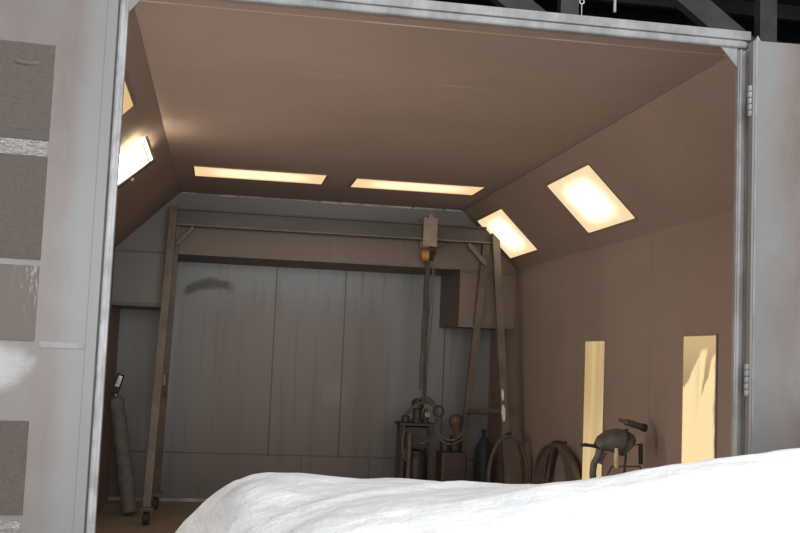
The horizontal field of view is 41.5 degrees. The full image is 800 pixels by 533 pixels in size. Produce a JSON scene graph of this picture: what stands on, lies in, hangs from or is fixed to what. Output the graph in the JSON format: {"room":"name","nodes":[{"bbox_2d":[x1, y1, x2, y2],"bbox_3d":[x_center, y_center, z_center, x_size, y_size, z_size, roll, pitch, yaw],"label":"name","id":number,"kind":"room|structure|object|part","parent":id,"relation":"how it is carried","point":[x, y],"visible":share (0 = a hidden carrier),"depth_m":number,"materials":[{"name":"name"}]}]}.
{"room":"auto repair garage","nodes":[
{"label":"auto repair garage","id":0,"kind":"room"},
{"bbox_2d":[96,247,119,514],"bbox_3d":[-2.534,0.923,7.996,0.050,2.673,7.570,3,-5,-9],"label":"wall","id":1,"kind":"structure","parent":0,"point":[114,315],"depth_m":10.99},
{"bbox_2d":[114,8,179,246],"bbox_3d":[-2.164,-0.691,8.311,0.629,0.625,7.230,3,-5,-9],"label":"wall","id":2,"kind":"structure","parent":0,"point":[138,200],"depth_m":8.26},
{"bbox_2d":[122,74,135,115],"bbox_3d":[-1.771,-0.864,6.041,0.408,0.408,1.032,3,-5,-9],"label":"light","id":3,"kind":"object","parent":2,"relation":"attached to","point":[129,103],"visible":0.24,"depth_m":6.35,"materials":[{"name":"beige plastic"}]},
{"bbox_2d":[122,82,132,114],"bbox_3d":[-1.772,-0.864,6.041,0.392,0.392,1.010,3,-5,-9],"label":"diffuser","id":4,"kind":"object","parent":3,"relation":"attached to","point":[128,96],"depth_m":6.35,"materials":[{"name":"beige plastic"}]},
{"bbox_2d":[118,136,154,188],"bbox_3d":[-2.048,-0.686,7.675,0.466,0.411,0.942,3,-5,-9],"label":"light","id":5,"kind":"object","parent":2,"relation":"attached to","point":[140,155],"visible":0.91,"depth_m":7.71,"materials":[{"name":"white plastic"}]},
{"bbox_3d":[-1.817,-0.858,7.692,0.023,0.023,0.850,3,-5,-9],"label":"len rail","id":6,"kind":"part","parent":5,"relation":"part of","materials":[{"name":"white plastic"}]},
{"bbox_2d":[95,500,202,532],"bbox_3d":[-0.473,2.397,8.193,4.336,0.060,7.640,3,-5,-9],"label":"floor","id":7,"kind":"structure","parent":0,"point":[169,516],"depth_m":10.39,"materials":[{"name":"brown concrete"}]},
{"bbox_2d":[108,373,137,514],"bbox_3d":[-2.797,1.786,10.687,0.540,1.394,0.168,-3,-7,44],"label":"roll","id":8,"kind":"object","parent":7,"relation":"on","point":[126,483],"visible":1,"depth_m":10.63,"materials":[{"name":"grey fabric"}]},
{"bbox_2d":[140,205,528,524],"bbox_3d":[-0.634,1.032,10.836,3.731,3.105,1.351,3,-5,-9],"label":"gantry crane","id":9,"kind":"object","parent":7,"relation":"on","point":[186,217],"depth_m":10.86,"materials":[{"name":"metal"}]},
{"bbox_3d":[-2.336,0.835,10.326,0.086,2.941,0.462,2,-5,1],"label":"leg","id":10,"kind":"part","parent":9,"relation":"part of","materials":[{"name":"metal"}]},
{"bbox_3d":[-2.404,0.892,10.890,0.083,2.926,0.637,4,-5,-17],"label":"leg","id":11,"kind":"part","parent":9,"relation":"part of","materials":[{"name":"metal"}]},
{"bbox_2d":[419,214,449,404],"bbox_3d":[0.340,0.452,11.063,0.305,1.980,0.190,3,-5,-9],"label":"chain hoist","id":12,"kind":"object","parent":9,"relation":"hanging from","point":[430,224],"visible":1,"depth_m":11.03,"materials":[{"name":"metal"}]},
{"bbox_3d":[0.260,0.681,11.024,0.081,1.511,0.060,3,-5,-9],"label":"lift chain","id":13,"kind":"part","parent":12,"relation":"part of","materials":[{"name":"grey metal"}]},
{"bbox_3d":[0.300,0.663,11.026,0.080,1.550,0.037,2,-5,1],"label":"hand chain","id":14,"kind":"part","parent":12,"relation":"part of","materials":[{"name":"grey metal"}]},
{"bbox_3d":[0.769,1.144,11.365,0.089,2.765,0.561,4,-5,-23],"label":"leg","id":15,"kind":"part","parent":9,"relation":"part of","materials":[{"name":"metal"}]},
{"bbox_3d":[1.042,1.036,10.815,0.087,2.905,0.607,4,-5,-21],"label":"leg","id":16,"kind":"part","parent":9,"relation":"part of","materials":[{"name":"metal"}]},
{"bbox_3d":[1.058,2.113,10.404,0.421,0.958,0.088,3,-5,-9],"label":"hose coil","id":17,"kind":"part","parent":9,"relation":"part of","materials":[{"name":"brown rubber"}]},
{"bbox_2d":[395,397,443,480],"bbox_3d":[0.195,2.006,11.100,0.476,1.280,0.352,3,-5,-9],"label":"pump","id":18,"kind":"object","parent":7,"relation":"on","point":[414,433],"visible":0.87,"depth_m":11.01,"materials":[{"name":"black metal"}]},
{"bbox_3d":[-0.030,2.146,11.199,0.035,1.000,0.035,3,-5,-9],"label":"leg","id":19,"kind":"part","parent":18,"relation":"part of","materials":[{"name":"brown wood"}]},
{"bbox_3d":[0.013,2.126,10.944,0.035,1.000,0.035,3,-5,-9],"label":"leg","id":20,"kind":"part","parent":18,"relation":"part of","materials":[{"name":"brown wood"}]},
{"bbox_3d":[0.159,2.153,11.098,0.250,0.465,0.250,3,-5,-9],"label":"tank","id":21,"kind":"part","parent":18,"relation":"part of","materials":[{"name":"metal"}]},
{"bbox_2d":[395,421,435,426],"bbox_3d":[0.159,1.657,11.139,0.380,0.030,0.320,3,-5,-9],"label":"shelf","id":22,"kind":"object","parent":18,"relation":"attached to","point":[399,423],"depth_m":11.01,"materials":[{"name":"black metal"}]},
{"bbox_3d":[0.184,1.518,11.154,0.130,0.250,0.130,3,-5,-9],"label":"air motor","id":23,"kind":"part","parent":18,"relation":"part of","materials":[{"name":"black metal"}]},
{"bbox_3d":[0.309,2.142,10.993,0.035,1.000,0.035,3,-5,-9],"label":"leg","id":24,"kind":"part","parent":18,"relation":"part of","materials":[{"name":"black metal"}]},
{"bbox_2d":[436,414,466,481],"bbox_3d":[0.504,2.103,11.082,0.350,1.109,0.316,3,-5,-9],"label":"compressor","id":25,"kind":"object","parent":7,"relation":"on","point":[451,462],"visible":0.73,"depth_m":10.97,"materials":[{"name":"brown metal"}]},
{"bbox_2d":[443,469,464,480],"bbox_3d":[0.557,2.224,10.935,0.220,0.247,0.007,3,-5,-9],"label":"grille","id":26,"kind":"object","parent":25,"relation":"attached to","point":[448,474],"depth_m":10.94,"materials":[{"name":"metal"}]},
{"bbox_2d":[474,429,491,482],"bbox_3d":[0.931,2.295,11.901,0.190,0.906,0.188,3,-5,-9],"label":"gas cylinder","id":27,"kind":"object","parent":7,"relation":"on","point":[483,450],"visible":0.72,"depth_m":11.84,"materials":[{"name":"blue paint"}]},
{"bbox_2d":[607,428,642,475],"bbox_3d":[1.570,1.766,7.456,0.390,1.230,0.410,3,-5,-9],"label":"stand","id":28,"kind":"object","parent":7,"relation":"on","point":[640,445],"visible":0.55,"depth_m":7.55,"materials":[{"name":"metal"}]},
{"bbox_2d":[580,428,635,477],"bbox_3d":[1.464,1.360,7.467,0.414,0.433,0.188,3,-5,-9],"label":"tool","id":29,"kind":"object","parent":28,"relation":"on","point":[620,442],"visible":0.95,"depth_m":7.43,"materials":[{"name":"grey metal"}]},
{"bbox_3d":[1.336,1.263,7.441,0.143,0.042,0.032,4,-5,-19],"label":"handle","id":30,"kind":"part","parent":29,"relation":"part of","materials":[{"name":"black rubber"}]},
{"bbox_3d":[1.594,1.476,7.531,0.269,0.118,0.010,3,-5,-9],"label":"wire frame","id":31,"kind":"part","parent":28,"relation":"part of","materials":[{"name":"metal"}]},
{"bbox_3d":[1.573,1.756,7.505,0.076,1.202,0.028,3,-5,-9],"label":"post","id":32,"kind":"part","parent":28,"relation":"part of","materials":[{"name":"metal"}]},
{"bbox_2d":[618,418,647,431],"bbox_3d":[1.668,1.138,7.581,0.227,0.092,0.058,4,-5,-15],"label":"handle grip","id":33,"kind":"object","parent":28,"relation":"on","point":[643,427],"visible":1,"depth_m":7.57,"materials":[{"name":"black rubber"}]},
{"bbox_3d":[1.723,1.342,7.564,0.030,0.148,0.020,3,-5,-9],"label":"plate","id":34,"kind":"part","parent":28,"relation":"part of","materials":[{"name":"metal"}]},
{"bbox_2d":[108,262,490,497],"bbox_3d":[-1.041,1.025,12.069,4.336,3.301,0.050,3,-5,-9],"label":"wall","id":35,"kind":"structure","parent":0,"point":[272,369],"depth_m":11.99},
{"bbox_2d":[108,497,207,501],"bbox_3d":[-1.100,2.648,11.887,4.236,0.035,0.030,3,-5,-9],"label":"baseboard","id":36,"kind":"structure","parent":35,"relation":"attached to","point":[109,498],"depth_m":11.64,"materials":[{"name":"brown wood"}]},
{"bbox_2d":[111,192,515,329],"bbox_3d":[-0.907,-0.021,11.613,4.232,1.255,1.053,3,-5,-9],"label":"wall","id":37,"kind":"structure","parent":0,"point":[139,260],"depth_m":11.17,"materials":[{"name":"metal"}]},
{"bbox_2d":[182,192,461,211],"bbox_3d":[-0.796,-0.678,11.172,2.965,0.018,0.024,3,-5,-9],"label":"trim","id":38,"kind":"structure","parent":37,"relation":"attached to","point":[182,192],"depth_m":11.19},
{"bbox_2d":[84,0,748,532],"bbox_3d":[0.224,0.476,4.640,4.336,3.200,0.080,3,-5,-9],"label":"wall","id":39,"kind":"structure","parent":0,"point":[747,48],"depth_m":4.39,"materials":[{"name":"metal"}]},
{"bbox_2d":[0,0,118,532],"bbox_3d":[-1.926,0.329,4.129,1.418,3.170,0.059,4,-5,-15],"label":"door","id":40,"kind":"structure","parent":39,"relation":"in","point":[57,57],"depth_m":4.28,"materials":[{"name":"grey metal"}]},
{"bbox_3d":[-1.727,0.784,4.131,0.500,0.369,0.006,4,-5,-15],"label":"filter panel","id":41,"kind":"part","parent":40,"relation":"part of","materials":[{"name":"grey fabric"}]},
{"bbox_3d":[-1.701,0.133,4.188,0.498,0.303,0.005,4,-5,-15],"label":"covered panel","id":42,"kind":"part","parent":40,"relation":"part of","materials":[{"name":"plastic"}]},
{"bbox_3d":[-1.684,-0.251,4.221,0.500,0.420,0.006,4,-5,-15],"label":"filter panel","id":43,"kind":"part","parent":40,"relation":"part of","materials":[{"name":"grey fabric"}]},
{"bbox_3d":[-1.665,-0.725,4.263,0.500,0.398,0.006,4,-5,-15],"label":"filter panel","id":44,"kind":"part","parent":40,"relation":"part of","materials":[{"name":"grey fabric"}]},
{"bbox_2d":[86,0,128,532],"bbox_3d":[-1.228,0.374,4.351,0.036,3.235,0.038,3,-5,-9],"label":"trim","id":45,"kind":"structure","parent":39,"relation":"attached to","point":[124,4],"depth_m":4.37,"materials":[{"name":"grey metal"}]},
{"bbox_2d":[129,0,140,11],"bbox_3d":[-1.111,-1.125,4.497,0.078,0.098,0.012,3,-5,-9],"label":"trim","id":46,"kind":"structure","parent":39,"relation":"attached to","point":[132,3],"depth_m":4.49,"materials":[{"name":"metal"}]},
{"bbox_2d":[211,0,750,49],"bbox_3d":[0.217,-1.134,4.769,2.883,0.084,0.120,3,-5,-9],"label":"trim","id":47,"kind":"structure","parent":39,"relation":"attached to","point":[425,10],"depth_m":4.78,"materials":[{"name":"metal"}]},
{"bbox_2d":[720,47,736,67],"bbox_3d":[1.533,-0.979,4.936,0.085,0.096,0.012,3,-5,-9],"label":"trim","id":48,"kind":"structure","parent":39,"relation":"attached to","point":[731,53],"depth_m":4.93,"materials":[{"name":"metal"}]},
{"bbox_2d":[730,50,748,456],"bbox_3d":[1.542,0.565,4.802,0.057,3.160,0.051,3,-5,-9],"label":"trim","id":49,"kind":"structure","parent":39,"relation":"attached to","point":[737,448],"depth_m":4.85,"materials":[{"name":"metal"}]},
{"bbox_2d":[744,36,799,454],"bbox_3d":[2.254,0.556,4.806,1.442,3.175,0.050,3,-5,-6],"label":"door","id":50,"kind":"structure","parent":39,"relation":"in","point":[772,366],"depth_m":4.77,"materials":[{"name":"metal"}]},
{"bbox_2d":[134,0,747,210],"bbox_3d":[-0.341,-0.873,8.489,3.002,0.090,7.520,3,-5,-9],"label":"ceiling","id":51,"kind":"structure","parent":0,"point":[346,97],"depth_m":6.51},
{"bbox_2d":[192,165,328,184],"bbox_3d":[-1.283,-0.835,9.684,1.212,0.007,0.552,3,-5,-9],"label":"recessed light","id":52,"kind":"object","parent":51,"relation":"in","point":[201,171],"visible":1,"depth_m":9.66,"materials":[{"name":"beige plastic"}]},
{"bbox_2d":[349,178,486,195],"bbox_3d":[0.156,-0.751,9.974,1.232,0.007,0.532,3,-5,-9],"label":"recessed light","id":53,"kind":"object","parent":51,"relation":"in","point":[367,183],"visible":1,"depth_m":9.96,"materials":[{"name":"beige plastic"}]},
{"bbox_2d":[139,0,799,101],"bbox_3d":[0.473,-3.483,7.485,25.000,0.100,30.000,3,-5,-9],"label":"ceiling","id":54,"kind":"structure","parent":0,"point":[787,31],"depth_m":12.25,"materials":[{"name":"black metal"}]},
{"bbox_2d":[613,0,615,12],"bbox_3d":[1.097,-2.416,5.267,0.016,2.359,0.015,3,-5,-9],"label":"conduit","id":55,"kind":"object","parent":54,"relation":"hanging from","point":[614,1],"visible":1,"depth_m":5.16,"materials":[{"name":"grey metal"}]},
{"bbox_2d":[582,0,799,22],"bbox_3d":[-0.137,-3.064,11.011,25.000,0.160,0.080,3,-5,-9],"label":"roof purlin","id":56,"kind":"structure","parent":54,"relation":"attached to","point":[740,8],"depth_m":11.60,"materials":[{"name":"metal"}]},
{"bbox_2d":[777,41,799,43],"bbox_3d":[-0.338,-2.968,12.190,25.000,0.160,0.080,3,-5,-9],"label":"roof purlin","id":57,"kind":"structure","parent":54,"relation":"attached to","point":[777,41],"depth_m":13.00,"materials":[{"name":"metal"}]},
{"bbox_2d":[463,49,740,269],"bbox_3d":[1.412,-0.493,8.905,0.629,0.625,7.230,3,-5,-9],"label":"sloped ceiling","id":58,"kind":"structure","parent":0,"point":[670,160],"depth_m":7.14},
{"bbox_2d":[476,207,538,259],"bbox_3d":[1.085,-0.326,10.800,0.407,0.407,1.012,3,-5,-9],"label":"light","id":59,"kind":"object","parent":58,"relation":"attached to","point":[514,243],"visible":0.93,"depth_m":10.73,"materials":[{"name":"white plastic"}]},
{"bbox_2d":[545,162,637,234],"bbox_3d":[1.498,-0.521,8.383,0.407,0.407,1.052,3,-5,-9],"label":"light","id":60,"kind":"object","parent":58,"relation":"attached to","point":[582,191],"visible":1,"depth_m":8.33,"materials":[{"name":"white plastic"}]},
{"bbox_2d":[487,210,733,483],"bbox_3d":[1.688,1.157,8.697,0.050,2.673,7.570,3,-5,-9],"label":"wall","id":61,"kind":"structure","parent":0,"point":[639,295],"depth_m":8.37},
{"bbox_2d":[581,340,605,479],"bbox_3d":[1.623,1.258,8.871,0.010,1.281,0.494,3,-5,-9],"label":"wall light","id":62,"kind":"object","parent":61,"relation":"attached to","point":[595,350],"visible":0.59,"depth_m":8.90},
{"bbox_2d":[680,334,717,463],"bbox_3d":[1.954,1.093,6.929,0.010,1.297,0.509,3,-5,-9],"label":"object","id":63,"kind":"object","parent":61,"relation":"attached to","point":[699,351],"visible":0.72,"depth_m":6.94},
{"bbox_3d":[1.432,1.582,9.499,0.145,0.033,0.016,3,-5,-9],"label":"wall hook","id":64,"kind":"object","parent":61,"relation":"attached to","visible":0},
{"bbox_2d":[532,440,579,483],"bbox_3d":[1.402,2.054,9.476,0.100,0.985,1.424,3,-5,-8],"label":"coil","id":65,"kind":"object","parent":64,"relation":"hanging from","point":[544,462],"visible":0.53,"depth_m":9.71,"materials":[{"name":"rubber"}]},
{"bbox_3d":[-12.012,-1.159,5.168,0.100,5.950,30.000,3,-5,-9],"label":"wall","id":66,"kind":"structure","parent":0,"visible":0},
{"bbox_2d":[134,0,776,43],"bbox_3d":[0.266,-2.449,8.384,25.000,1.480,0.160,3,-5,-9],"label":"roof truss","id":67,"kind":"object","parent":66,"relation":"attached to","point":[704,13],"visible":0.02,"depth_m":8.70,"materials":[{"name":"metal"}]},
{"bbox_3d":[1.369,-2.387,8.568,0.150,1.180,0.100,3,-5,-9],"label":"post","id":68,"kind":"part","parent":67,"relation":"part of","materials":[{"name":"metal"}]},
{"bbox_3d":[3.063,-2.293,8.849,0.150,1.180,0.100,3,-5,-9],"label":"post","id":69,"kind":"part","parent":67,"relation":"part of","materials":[{"name":"metal"}]},
{"bbox_3d":[1.702,1.626,-1.622,25.000,0.060,12.499,3,-5,-9],"label":"floor","id":70,"kind":"structure","parent":0,"visible":0},
{"bbox_2d":[175,448,799,532],"bbox_3d":[0.780,1.233,3.353,3.517,1.514,1.632,3,-5,-9],"label":"sheet","id":71,"kind":"object","parent":70,"relation":"on","point":[750,493],"visible":1,"depth_m":2.99,"materials":[{"name":"white fabric"}]}
]}

